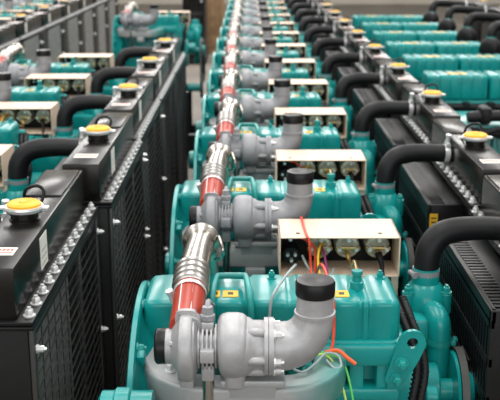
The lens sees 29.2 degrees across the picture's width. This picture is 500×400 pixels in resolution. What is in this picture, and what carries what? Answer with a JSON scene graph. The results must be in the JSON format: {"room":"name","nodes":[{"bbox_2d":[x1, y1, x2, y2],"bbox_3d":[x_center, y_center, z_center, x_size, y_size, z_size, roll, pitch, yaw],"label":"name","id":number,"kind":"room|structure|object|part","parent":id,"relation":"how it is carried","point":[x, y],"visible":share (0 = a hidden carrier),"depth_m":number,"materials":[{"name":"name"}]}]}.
{"room":"engine factory","nodes":[
{"label":"engine factory","id":0,"kind":"room"},
{"bbox_2d":[188,88,207,179],"bbox_3d":[-1.950,0.049,7.485,3.300,0.050,11.600,0,15,0],"label":"floor","id":1,"kind":"structure","parent":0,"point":[196,99],"depth_m":11.47,"materials":[{"name":"concrete"}]},
{"bbox_2d":[0,24,20,62],"bbox_3d":[-2.261,-0.501,6.670,1.238,1.440,1.144,0,15,0],"label":"engine","id":2,"kind":"object","parent":1,"relation":"on","point":[7,31],"visible":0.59,"depth_m":6.82,"materials":[{"name":"grey metal"}]},
{"bbox_3d":[-1.800,-1.117,6.644,0.160,0.122,0.828,0,15,0],"label":"tank","id":3,"kind":"part","parent":2,"relation":"part of","materials":[{"name":"metal"}]},
{"bbox_2d":[0,11,46,62],"bbox_3d":[-2.261,-0.741,7.536,1.238,1.440,1.144,0,15,0],"label":"engine","id":4,"kind":"object","parent":1,"relation":"on","point":[28,29],"visible":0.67,"depth_m":7.46,"materials":[{"name":"grey metal"}]},
{"bbox_3d":[-1.800,-1.357,7.509,0.160,0.122,0.828,0,15,0],"label":"tank","id":5,"kind":"part","parent":4,"relation":"part of","materials":[{"name":"black metal"}]},
{"bbox_3d":[-1.695,-0.959,7.923,0.069,0.839,0.266,0,15,0],"label":"panel","id":6,"kind":"part","parent":4,"relation":"part of","materials":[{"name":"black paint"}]},
{"bbox_2d":[0,3,67,62],"bbox_3d":[-2.261,-0.981,8.401,1.238,1.440,1.144,0,15,0],"label":"engine","id":7,"kind":"object","parent":1,"relation":"on","point":[52,20],"visible":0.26,"depth_m":8.38,"materials":[{"name":"grey metal"}]},
{"bbox_3d":[-1.800,-1.596,8.375,0.160,0.122,0.828,0,15,0],"label":"tank","id":8,"kind":"part","parent":7,"relation":"part of","materials":[{"name":"black metal"}]},
{"bbox_3d":[-1.695,-1.199,8.789,0.069,0.839,0.266,0,15,0],"label":"panel","id":9,"kind":"part","parent":7,"relation":"part of","materials":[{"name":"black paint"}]},
{"bbox_2d":[0,0,84,53],"bbox_3d":[-2.261,-1.220,9.267,1.238,1.440,1.144,0,15,0],"label":"engine","id":10,"kind":"object","parent":1,"relation":"on","point":[71,12],"visible":0.23,"depth_m":9.23,"materials":[{"name":"grey metal"}]},
{"bbox_3d":[-2.283,-1.755,9.409,0.319,0.201,0.174,0,15,0],"label":"control panel","id":11,"kind":"part","parent":10,"relation":"part of","materials":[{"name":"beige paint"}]},
{"bbox_3d":[-1.800,-1.836,9.240,0.160,0.122,0.828,0,15,0],"label":"tank","id":12,"kind":"part","parent":10,"relation":"part of","materials":[{"name":"black metal"}]},
{"bbox_3d":[-1.695,-1.438,9.654,0.069,0.839,0.266,0,15,0],"label":"panel","id":13,"kind":"part","parent":10,"relation":"part of","materials":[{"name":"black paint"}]},
{"bbox_2d":[0,0,97,53],"bbox_3d":[-2.261,-1.460,10.132,1.238,1.440,1.144,0,15,0],"label":"engine","id":14,"kind":"object","parent":1,"relation":"on","point":[89,10],"visible":0.24,"depth_m":10.09,"materials":[{"name":"grey metal"}]},
{"bbox_3d":[-2.283,-1.995,10.274,0.319,0.201,0.174,0,15,0],"label":"control panel","id":15,"kind":"part","parent":14,"relation":"part of","materials":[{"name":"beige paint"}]},
{"bbox_3d":[-1.800,-2.075,10.106,0.160,0.122,0.828,0,15,0],"label":"tank","id":16,"kind":"part","parent":14,"relation":"part of","materials":[{"name":"black metal"}]},
{"bbox_3d":[-1.695,-1.678,10.520,0.069,0.839,0.266,0,15,0],"label":"panel","id":17,"kind":"part","parent":14,"relation":"part of","materials":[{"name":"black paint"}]},
{"bbox_2d":[0,170,108,399],"bbox_3d":[-1.011,0.696,2.347,1.238,1.440,1.144,0,15,0],"label":"radiator","id":18,"kind":"object","parent":1,"relation":"on","point":[51,327],"visible":1,"depth_m":2.27,"materials":[{"name":"black metal"}]},
{"bbox_3d":[-0.550,0.081,2.321,0.160,0.122,0.828,0,15,0],"label":"tank","id":19,"kind":"part","parent":18,"relation":"part of","materials":[{"name":"black metal"}]},
{"bbox_2d":[0,0,109,84],"bbox_3d":[-2.261,-1.700,10.997,1.238,1.440,1.144,0,15,0],"label":"engine","id":20,"kind":"object","parent":1,"relation":"on","point":[102,5],"visible":0.22,"depth_m":10.91,"materials":[{"name":"grey metal"}]},
{"bbox_3d":[-1.695,-1.918,11.385,0.069,0.839,0.266,0,15,0],"label":"panel","id":21,"kind":"part","parent":20,"relation":"part of","materials":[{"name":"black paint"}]},
{"bbox_2d":[23,0,118,84],"bbox_3d":[-2.261,-1.939,11.863,1.238,1.440,1.144,0,15,0],"label":"engine","id":22,"kind":"object","parent":1,"relation":"on","point":[113,7],"visible":0.03,"depth_m":11.70,"materials":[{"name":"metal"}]},
{"bbox_3d":[-1.695,-2.158,12.251,0.069,0.839,0.266,0,15,0],"label":"panel","id":23,"kind":"part","parent":22,"relation":"part of","materials":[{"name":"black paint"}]},
{"bbox_2d":[0,112,150,389],"bbox_3d":[-0.977,0.457,3.212,1.238,1.440,1.144,0,15,0],"label":"engine","id":24,"kind":"object","parent":1,"relation":"on","point":[111,162],"visible":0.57,"depth_m":3.17,"materials":[{"name":"black metal"}]},
{"bbox_3d":[-0.999,-0.079,3.355,0.319,0.201,0.174,0,15,0],"label":"control panel","id":25,"kind":"part","parent":24,"relation":"part of","materials":[{"name":"beige paint"}]},
{"bbox_3d":[-0.516,-0.159,3.186,0.160,0.122,0.828,0,15,0],"label":"tank","id":26,"kind":"part","parent":24,"relation":"part of","materials":[{"name":"black metal"}]},
{"bbox_2d":[0,76,168,281],"bbox_3d":[-0.989,0.217,4.078,1.238,1.440,1.144,0,15,0],"label":"engine","id":27,"kind":"object","parent":1,"relation":"on","point":[20,122],"visible":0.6,"depth_m":4.11,"materials":[{"name":"black metal"}]},
{"bbox_3d":[-1.010,-0.372,4.248,0.313,0.104,0.004,0,15,0],"label":"panel","id":28,"kind":"part","parent":27,"relation":"part of","materials":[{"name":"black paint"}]},
{"bbox_3d":[-1.010,-0.318,4.220,0.319,0.201,0.174,0,15,0],"label":"control panel","id":29,"kind":"part","parent":27,"relation":"part of","materials":[{"name":"beige paint"}]},
{"bbox_3d":[-0.528,-0.399,4.051,0.160,0.122,0.828,0,15,0],"label":"tank","id":30,"kind":"part","parent":27,"relation":"part of","materials":[{"name":"black metal"}]},
{"bbox_2d":[0,51,177,253],"bbox_3d":[-0.989,-0.023,4.943,1.238,1.440,1.144,0,15,0],"label":"engine","id":31,"kind":"object","parent":1,"relation":"on","point":[59,88],"visible":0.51,"depth_m":4.91,"materials":[{"name":"black metal"}]},
{"bbox_3d":[-1.010,-0.558,5.086,0.319,0.201,0.174,0,15,0],"label":"control panel","id":32,"kind":"part","parent":31,"relation":"part of","materials":[{"name":"beige paint"}]},
{"bbox_3d":[-1.010,-0.612,5.113,0.313,0.104,0.004,0,15,0],"label":"panel","id":33,"kind":"part","parent":31,"relation":"part of","materials":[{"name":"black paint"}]},
{"bbox_3d":[-0.528,-0.638,4.917,0.160,0.122,0.828,0,15,0],"label":"tank","id":34,"kind":"part","parent":31,"relation":"part of","materials":[{"name":"metal"}]},
{"bbox_2d":[0,34,187,185],"bbox_3d":[-0.989,-0.263,5.809,1.238,1.440,1.144,0,15,0],"label":"engine","id":35,"kind":"object","parent":1,"relation":"on","point":[21,67],"visible":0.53,"depth_m":5.70,"materials":[{"name":"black metal"}]},
{"bbox_3d":[-1.010,-0.798,5.951,0.319,0.201,0.174,0,15,0],"label":"control panel","id":36,"kind":"part","parent":35,"relation":"part of","materials":[{"name":"beige paint"}]},
{"bbox_3d":[-1.010,-0.852,5.979,0.313,0.104,0.004,0,15,0],"label":"panel","id":37,"kind":"part","parent":35,"relation":"part of","materials":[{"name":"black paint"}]},
{"bbox_3d":[-0.528,-0.878,5.782,0.160,0.122,0.828,0,15,0],"label":"tank","id":38,"kind":"part","parent":35,"relation":"part of","materials":[{"name":"metal"}]},
{"bbox_2d":[112,2,205,153],"bbox_3d":[-0.882,-1.144,9.046,0.915,1.417,0.939,0,15,0],"label":"engine","id":39,"kind":"object","parent":1,"relation":"on","point":[132,28],"visible":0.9,"depth_m":8.79,"materials":[{"name":"metal"}]},
{"bbox_3d":[-0.743,-1.720,9.283,0.319,0.201,0.174,0,15,0],"label":"control panel","id":40,"kind":"part","parent":39,"relation":"part of","materials":[{"name":"beige paint"}]},
{"bbox_3d":[-0.743,-1.774,9.310,0.313,0.104,0.004,0,15,0],"label":"panel","id":41,"kind":"part","parent":39,"relation":"part of","materials":[{"name":"beige paint"}]},
{"bbox_3d":[-0.890,-0.770,9.187,0.780,0.620,0.600,0,15,0],"label":"frame","id":42,"kind":"part","parent":39,"relation":"part of","materials":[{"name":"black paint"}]},
{"bbox_2d":[0,0,499,3],"bbox_3d":[0.000,-9.412,28.626,28.000,7.000,0.200,0,15,0],"label":"wall","id":43,"kind":"structure","parent":0,"point":[119,1],"depth_m":29.45,"materials":[{"name":"paint"}]},
{"bbox_2d":[118,4,499,87],"bbox_3d":[0.000,-1.160,12.130,28.000,0.100,36.000,0,15,0],"label":"floor","id":44,"kind":"structure","parent":0,"point":[192,70],"depth_m":26.65,"materials":[{"name":"concrete"}]},
{"bbox_2d":[182,0,208,63],"bbox_3d":[-0.920,-3.343,16.081,0.400,2.000,1.060,0,15,0],"label":"enclosure","id":45,"kind":"object","parent":44,"relation":"on","point":[197,8],"visible":0.47,"depth_m":15.66,"materials":[{"name":"black metal"}]},
{"bbox_2d":[207,0,224,53],"bbox_3d":[-0.630,-3.519,17.277,0.340,1.700,0.622,0,15,0],"label":"wooden crate","id":46,"kind":"object","parent":44,"relation":"on","point":[215,8],"visible":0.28,"depth_m":17.05,"materials":[{"name":"brown wood"}]},
{"bbox_2d":[229,0,296,12],"bbox_3d":[0.259,-1.929,12.015,1.238,1.440,1.144,0,15,0],"label":"engine","id":47,"kind":"object","parent":44,"relation":"on","point":[230,1],"visible":0.11,"depth_m":11.60,"materials":[{"name":"teal metal"}]},
{"bbox_2d":[227,0,311,13],"bbox_3d":[0.259,-1.690,11.149,1.238,1.440,1.144,0,15,0],"label":"engine","id":48,"kind":"object","parent":44,"relation":"on","point":[290,3],"visible":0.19,"depth_m":10.85,"materials":[{"name":"teal metal"}]},
{"bbox_2d":[211,1,333,69],"bbox_3d":[0.259,-1.210,9.419,1.238,1.440,1.144,0,15,0],"label":"engine","id":49,"kind":"object","parent":44,"relation":"on","point":[320,12],"visible":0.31,"depth_m":9.18,"materials":[{"name":"teal metal"}]},
{"bbox_3d":[0.237,-1.746,9.561,0.319,0.201,0.174,0,15,0],"label":"control panel","id":50,"kind":"part","parent":49,"relation":"part of","materials":[{"name":"beige paint"}]},
{"bbox_3d":[0.720,-1.826,9.392,0.160,0.122,0.828,0,15,0],"label":"tank","id":51,"kind":"part","parent":49,"relation":"part of","materials":[{"name":"metal"}]},
{"bbox_2d":[207,7,343,92],"bbox_3d":[0.259,-0.971,8.553,1.238,1.440,1.144,0,15,0],"label":"engine","id":52,"kind":"object","parent":44,"relation":"on","point":[327,20],"visible":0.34,"depth_m":8.28,"materials":[{"name":"teal metal"}]},
{"bbox_3d":[0.237,-1.560,8.723,0.313,0.104,0.004,0,15,0],"label":"panel","id":53,"kind":"part","parent":52,"relation":"part of","materials":[{"name":"beige paint"}]},
{"bbox_3d":[0.237,-1.506,8.695,0.319,0.201,0.174,0,15,0],"label":"control panel","id":54,"kind":"part","parent":52,"relation":"part of","materials":[{"name":"beige paint"}]},
{"bbox_3d":[0.720,-1.586,8.527,0.160,0.122,0.828,0,15,0],"label":"tank","id":55,"kind":"part","parent":52,"relation":"part of","materials":[{"name":"metal"}]},
{"bbox_2d":[225,0,325,21],"bbox_3d":[0.259,-1.450,10.284,1.238,1.440,1.144,0,15,0],"label":"engine","id":56,"kind":"object","parent":44,"relation":"on","point":[262,4],"visible":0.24,"depth_m":10.05,"materials":[{"name":"teal metal"}]},
{"bbox_3d":[0.237,-1.985,10.426,0.319,0.201,0.174,0,15,0],"label":"control panel","id":57,"kind":"part","parent":56,"relation":"part of","materials":[{"name":"beige paint"}]},
{"bbox_3d":[0.720,-2.066,10.258,0.160,0.122,0.828,0,15,0],"label":"tank","id":58,"kind":"part","parent":56,"relation":"part of","materials":[{"name":"metal"}]},
{"bbox_2d":[201,16,355,107],"bbox_3d":[0.259,-0.731,7.688,1.238,1.440,1.144,0,15,0],"label":"engine","id":59,"kind":"object","parent":44,"relation":"on","point":[336,30],"visible":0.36,"depth_m":7.41,"materials":[{"name":"teal metal"}]},
{"bbox_3d":[0.237,-1.266,7.830,0.319,0.201,0.174,0,15,0],"label":"control panel","id":60,"kind":"part","parent":59,"relation":"part of","materials":[{"name":"beige paint"}]},
{"bbox_3d":[0.237,-1.320,7.858,0.313,0.104,0.004,0,15,0],"label":"panel","id":61,"kind":"part","parent":59,"relation":"part of","materials":[{"name":"beige paint"}]},
{"bbox_3d":[0.720,-1.347,7.662,0.160,0.122,0.828,0,15,0],"label":"tank","id":62,"kind":"part","parent":59,"relation":"part of","materials":[{"name":"metal"}]},
{"bbox_2d":[195,26,369,133],"bbox_3d":[0.263,-0.491,6.822,1.238,1.440,1.144,0,15,0],"label":"engine","id":63,"kind":"object","parent":44,"relation":"on","point":[351,38],"visible":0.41,"depth_m":6.54,"materials":[{"name":"teal metal"}]},
{"bbox_3d":[-0.303,-0.466,6.317,0.105,0.126,0.156,0,15,0],"label":"starter motor","id":64,"kind":"part","parent":63,"relation":"part of","materials":[{"name":"teal paint"}]},
{"bbox_3d":[0.241,-1.026,6.965,0.319,0.201,0.174,0,15,0],"label":"control panel","id":65,"kind":"part","parent":63,"relation":"part of","materials":[{"name":"beige paint"}]},
{"bbox_3d":[0.241,-1.080,6.992,0.313,0.104,0.004,0,15,0],"label":"panel","id":66,"kind":"part","parent":63,"relation":"part of","materials":[{"name":"beige paint"}]},
{"bbox_3d":[0.724,-1.107,6.796,0.160,0.122,0.828,0,15,0],"label":"tank","id":67,"kind":"part","parent":63,"relation":"part of","materials":[{"name":"metal"}]},
{"bbox_2d":[188,40,390,168],"bbox_3d":[0.273,-0.252,5.957,1.238,1.440,1.144,0,15,0],"label":"engine","id":68,"kind":"object","parent":44,"relation":"on","point":[364,60],"visible":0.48,"depth_m":5.68,"materials":[{"name":"teal metal"}]},
{"bbox_3d":[-0.293,-0.226,5.451,0.105,0.126,0.156,0,15,0],"label":"starter motor","id":69,"kind":"part","parent":68,"relation":"part of","materials":[{"name":"teal paint"}]},
{"bbox_3d":[0.252,-0.841,6.127,0.313,0.104,0.004,0,15,0],"label":"panel","id":70,"kind":"part","parent":68,"relation":"part of","materials":[{"name":"beige paint"}]},
{"bbox_3d":[0.252,-0.787,6.099,0.319,0.201,0.174,0,15,0],"label":"control panel","id":71,"kind":"part","parent":68,"relation":"part of","materials":[{"name":"beige paint"}]},
{"bbox_3d":[0.734,-0.867,5.931,0.160,0.122,0.828,0,15,0],"label":"tank","id":72,"kind":"part","parent":68,"relation":"part of","materials":[{"name":"metal"}]},
{"bbox_2d":[98,175,499,399],"bbox_3d":[0.273,0.707,2.495,1.210,1.440,1.144,0,15,0],"label":"engine","id":73,"kind":"object","parent":44,"relation":"on","point":[332,324],"visible":1,"depth_m":2.11,"materials":[{"name":"teal metal"}]},
{"bbox_3d":[-0.242,0.424,1.904,0.105,0.126,0.156,0,15,0],"label":"starter motor","id":74,"kind":"part","parent":73,"relation":"part of","materials":[{"name":"teal paint"}]},
{"bbox_2d":[283,241,299,263],"bbox_3d":[0.112,0.144,2.628,0.046,0.046,0.085,0,15,0],"label":"switch","id":75,"kind":"object","parent":73,"relation":"attached to","point":[291,249],"depth_m":2.61,"materials":[{"name":"black plastic"}]},
{"bbox_3d":[0.237,0.118,2.665,0.313,0.104,0.004,0,15,0],"label":"panel","id":76,"kind":"part","parent":73,"relation":"part of","materials":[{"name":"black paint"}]},
{"bbox_3d":[0.237,0.172,2.638,0.319,0.201,0.174,0,15,0],"label":"control panel","id":77,"kind":"part","parent":73,"relation":"part of","materials":[{"name":"beige paint"}]},
{"bbox_3d":[0.720,0.091,2.469,0.160,0.122,0.828,0,15,0],"label":"tank","id":78,"kind":"part","parent":73,"relation":"part of","materials":[{"name":"metal"}]},
{"bbox_2d":[202,58,418,141],"bbox_3d":[0.281,-0.012,5.092,1.238,1.440,1.144,0,15,0],"label":"engine","id":79,"kind":"object","parent":44,"relation":"on","point":[386,83],"visible":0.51,"depth_m":4.81,"materials":[{"name":"teal metal"}]},
{"bbox_3d":[0.260,-0.601,5.261,0.313,0.104,0.004,0,15,0],"label":"panel","id":80,"kind":"part","parent":79,"relation":"part of","materials":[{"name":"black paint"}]},
{"bbox_3d":[0.260,-0.547,5.234,0.319,0.201,0.174,0,15,0],"label":"control panel","id":81,"kind":"part","parent":79,"relation":"part of","materials":[{"name":"beige paint"}]},
{"bbox_3d":[0.742,-0.628,5.065,0.160,0.122,0.828,0,15,0],"label":"tank","id":82,"kind":"part","parent":79,"relation":"part of","materials":[{"name":"black metal"}]},
{"bbox_2d":[164,83,460,274],"bbox_3d":[0.292,0.228,4.226,1.238,1.440,1.144,0,15,0],"label":"engine","id":83,"kind":"object","parent":44,"relation":"on","point":[294,128],"visible":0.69,"depth_m":3.94,"materials":[{"name":"teal metal"}]},
{"bbox_3d":[-0.275,0.253,3.720,0.105,0.126,0.156,0,15,0],"label":"starter motor","id":84,"kind":"part","parent":83,"relation":"part of","materials":[{"name":"teal paint"}]},
{"bbox_2d":[277,120,282,126],"bbox_3d":[0.145,-0.336,4.359,0.046,0.046,0.085,0,15,0],"label":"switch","id":85,"kind":"object","parent":83,"relation":"attached to","point":[279,122],"depth_m":4.33,"materials":[{"name":"black plastic"}]},
{"bbox_3d":[0.271,-0.361,4.396,0.313,0.104,0.004,0,15,0],"label":"panel","id":86,"kind":"part","parent":83,"relation":"part of","materials":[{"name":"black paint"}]},
{"bbox_3d":[0.271,-0.307,4.368,0.319,0.201,0.174,0,15,0],"label":"control panel","id":87,"kind":"part","parent":83,"relation":"part of","materials":[{"name":"beige paint"}]},
{"bbox_3d":[0.753,-0.388,4.200,0.160,0.122,0.828,0,15,0],"label":"tank","id":88,"kind":"part","parent":83,"relation":"part of","materials":[{"name":"black metal"}]},
{"bbox_2d":[169,119,499,296],"bbox_3d":[0.274,0.467,3.361,1.238,1.440,1.144,0,15,0],"label":"engine","id":89,"kind":"object","parent":44,"relation":"on","point":[244,211],"visible":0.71,"depth_m":3.05,"materials":[{"name":"teal metal"}]},
{"bbox_2d":[279,166,288,180],"bbox_3d":[0.127,-0.096,3.494,0.046,0.046,0.085,0,15,0],"label":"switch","id":90,"kind":"object","parent":89,"relation":"attached to","point":[282,169],"depth_m":3.47,"materials":[{"name":"black plastic"}]},
{"bbox_3d":[0.253,-0.122,3.531,0.313,0.104,0.004,0,15,0],"label":"panel","id":91,"kind":"part","parent":89,"relation":"part of","materials":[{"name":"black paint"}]},
{"bbox_3d":[0.253,-0.068,3.503,0.319,0.201,0.174,0,15,0],"label":"control panel","id":92,"kind":"part","parent":89,"relation":"part of","materials":[{"name":"beige paint"}]},
{"bbox_3d":[0.735,-0.148,3.334,0.160,0.122,0.828,0,15,0],"label":"tank","id":93,"kind":"part","parent":89,"relation":"part of","materials":[{"name":"black metal"}]},
{"bbox_2d":[352,0,492,42],"bbox_3d":[1.710,-1.287,9.679,1.500,1.454,0.708,0,15,0],"label":"engine","id":94,"kind":"object","parent":44,"relation":"on","point":[431,15],"visible":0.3,"depth_m":9.31,"materials":[{"name":"teal metal"}]},
{"bbox_2d":[361,5,499,41],"bbox_3d":[1.710,-1.073,8.908,1.500,1.454,0.708,0,15,0],"label":"engine","id":95,"kind":"object","parent":44,"relation":"on","point":[447,24],"visible":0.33,"depth_m":8.55,"materials":[{"name":"teal metal"}]},
{"bbox_2d":[372,12,499,52],"bbox_3d":[1.710,-0.860,8.137,1.500,1.454,0.708,0,15,0],"label":"engine","id":96,"kind":"object","parent":44,"relation":"on","point":[466,33],"visible":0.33,"depth_m":7.77,"materials":[{"name":"teal metal"}]},
{"bbox_2d":[385,21,499,62],"bbox_3d":[1.710,-0.646,7.366,1.500,1.454,0.708,0,15,0],"label":"engine","id":97,"kind":"object","parent":44,"relation":"on","point":[490,45],"visible":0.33,"depth_m":7.00,"materials":[{"name":"teal metal"}]},
{"bbox_2d":[401,54,499,83],"bbox_3d":[1.710,-0.433,6.595,1.500,1.454,0.708,0,15,0],"label":"engine","id":98,"kind":"object","parent":44,"relation":"on","point":[418,63],"visible":0.23,"depth_m":6.23,"materials":[{"name":"teal metal"}]},
{"bbox_2d":[422,71,499,110],"bbox_3d":[1.710,-0.219,5.824,1.500,1.454,0.708,0,15,0],"label":"engine","id":99,"kind":"object","parent":44,"relation":"on","point":[464,91],"visible":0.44,"depth_m":5.46,"materials":[{"name":"teal metal"}]},
{"bbox_2d":[456,105,499,153],"bbox_3d":[1.730,-0.025,5.120,1.500,1.454,0.708,0,15,0],"label":"engine","id":100,"kind":"object","parent":44,"relation":"on","point":[488,118],"visible":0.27,"depth_m":4.75,"materials":[{"name":"teal metal"}]}
]}

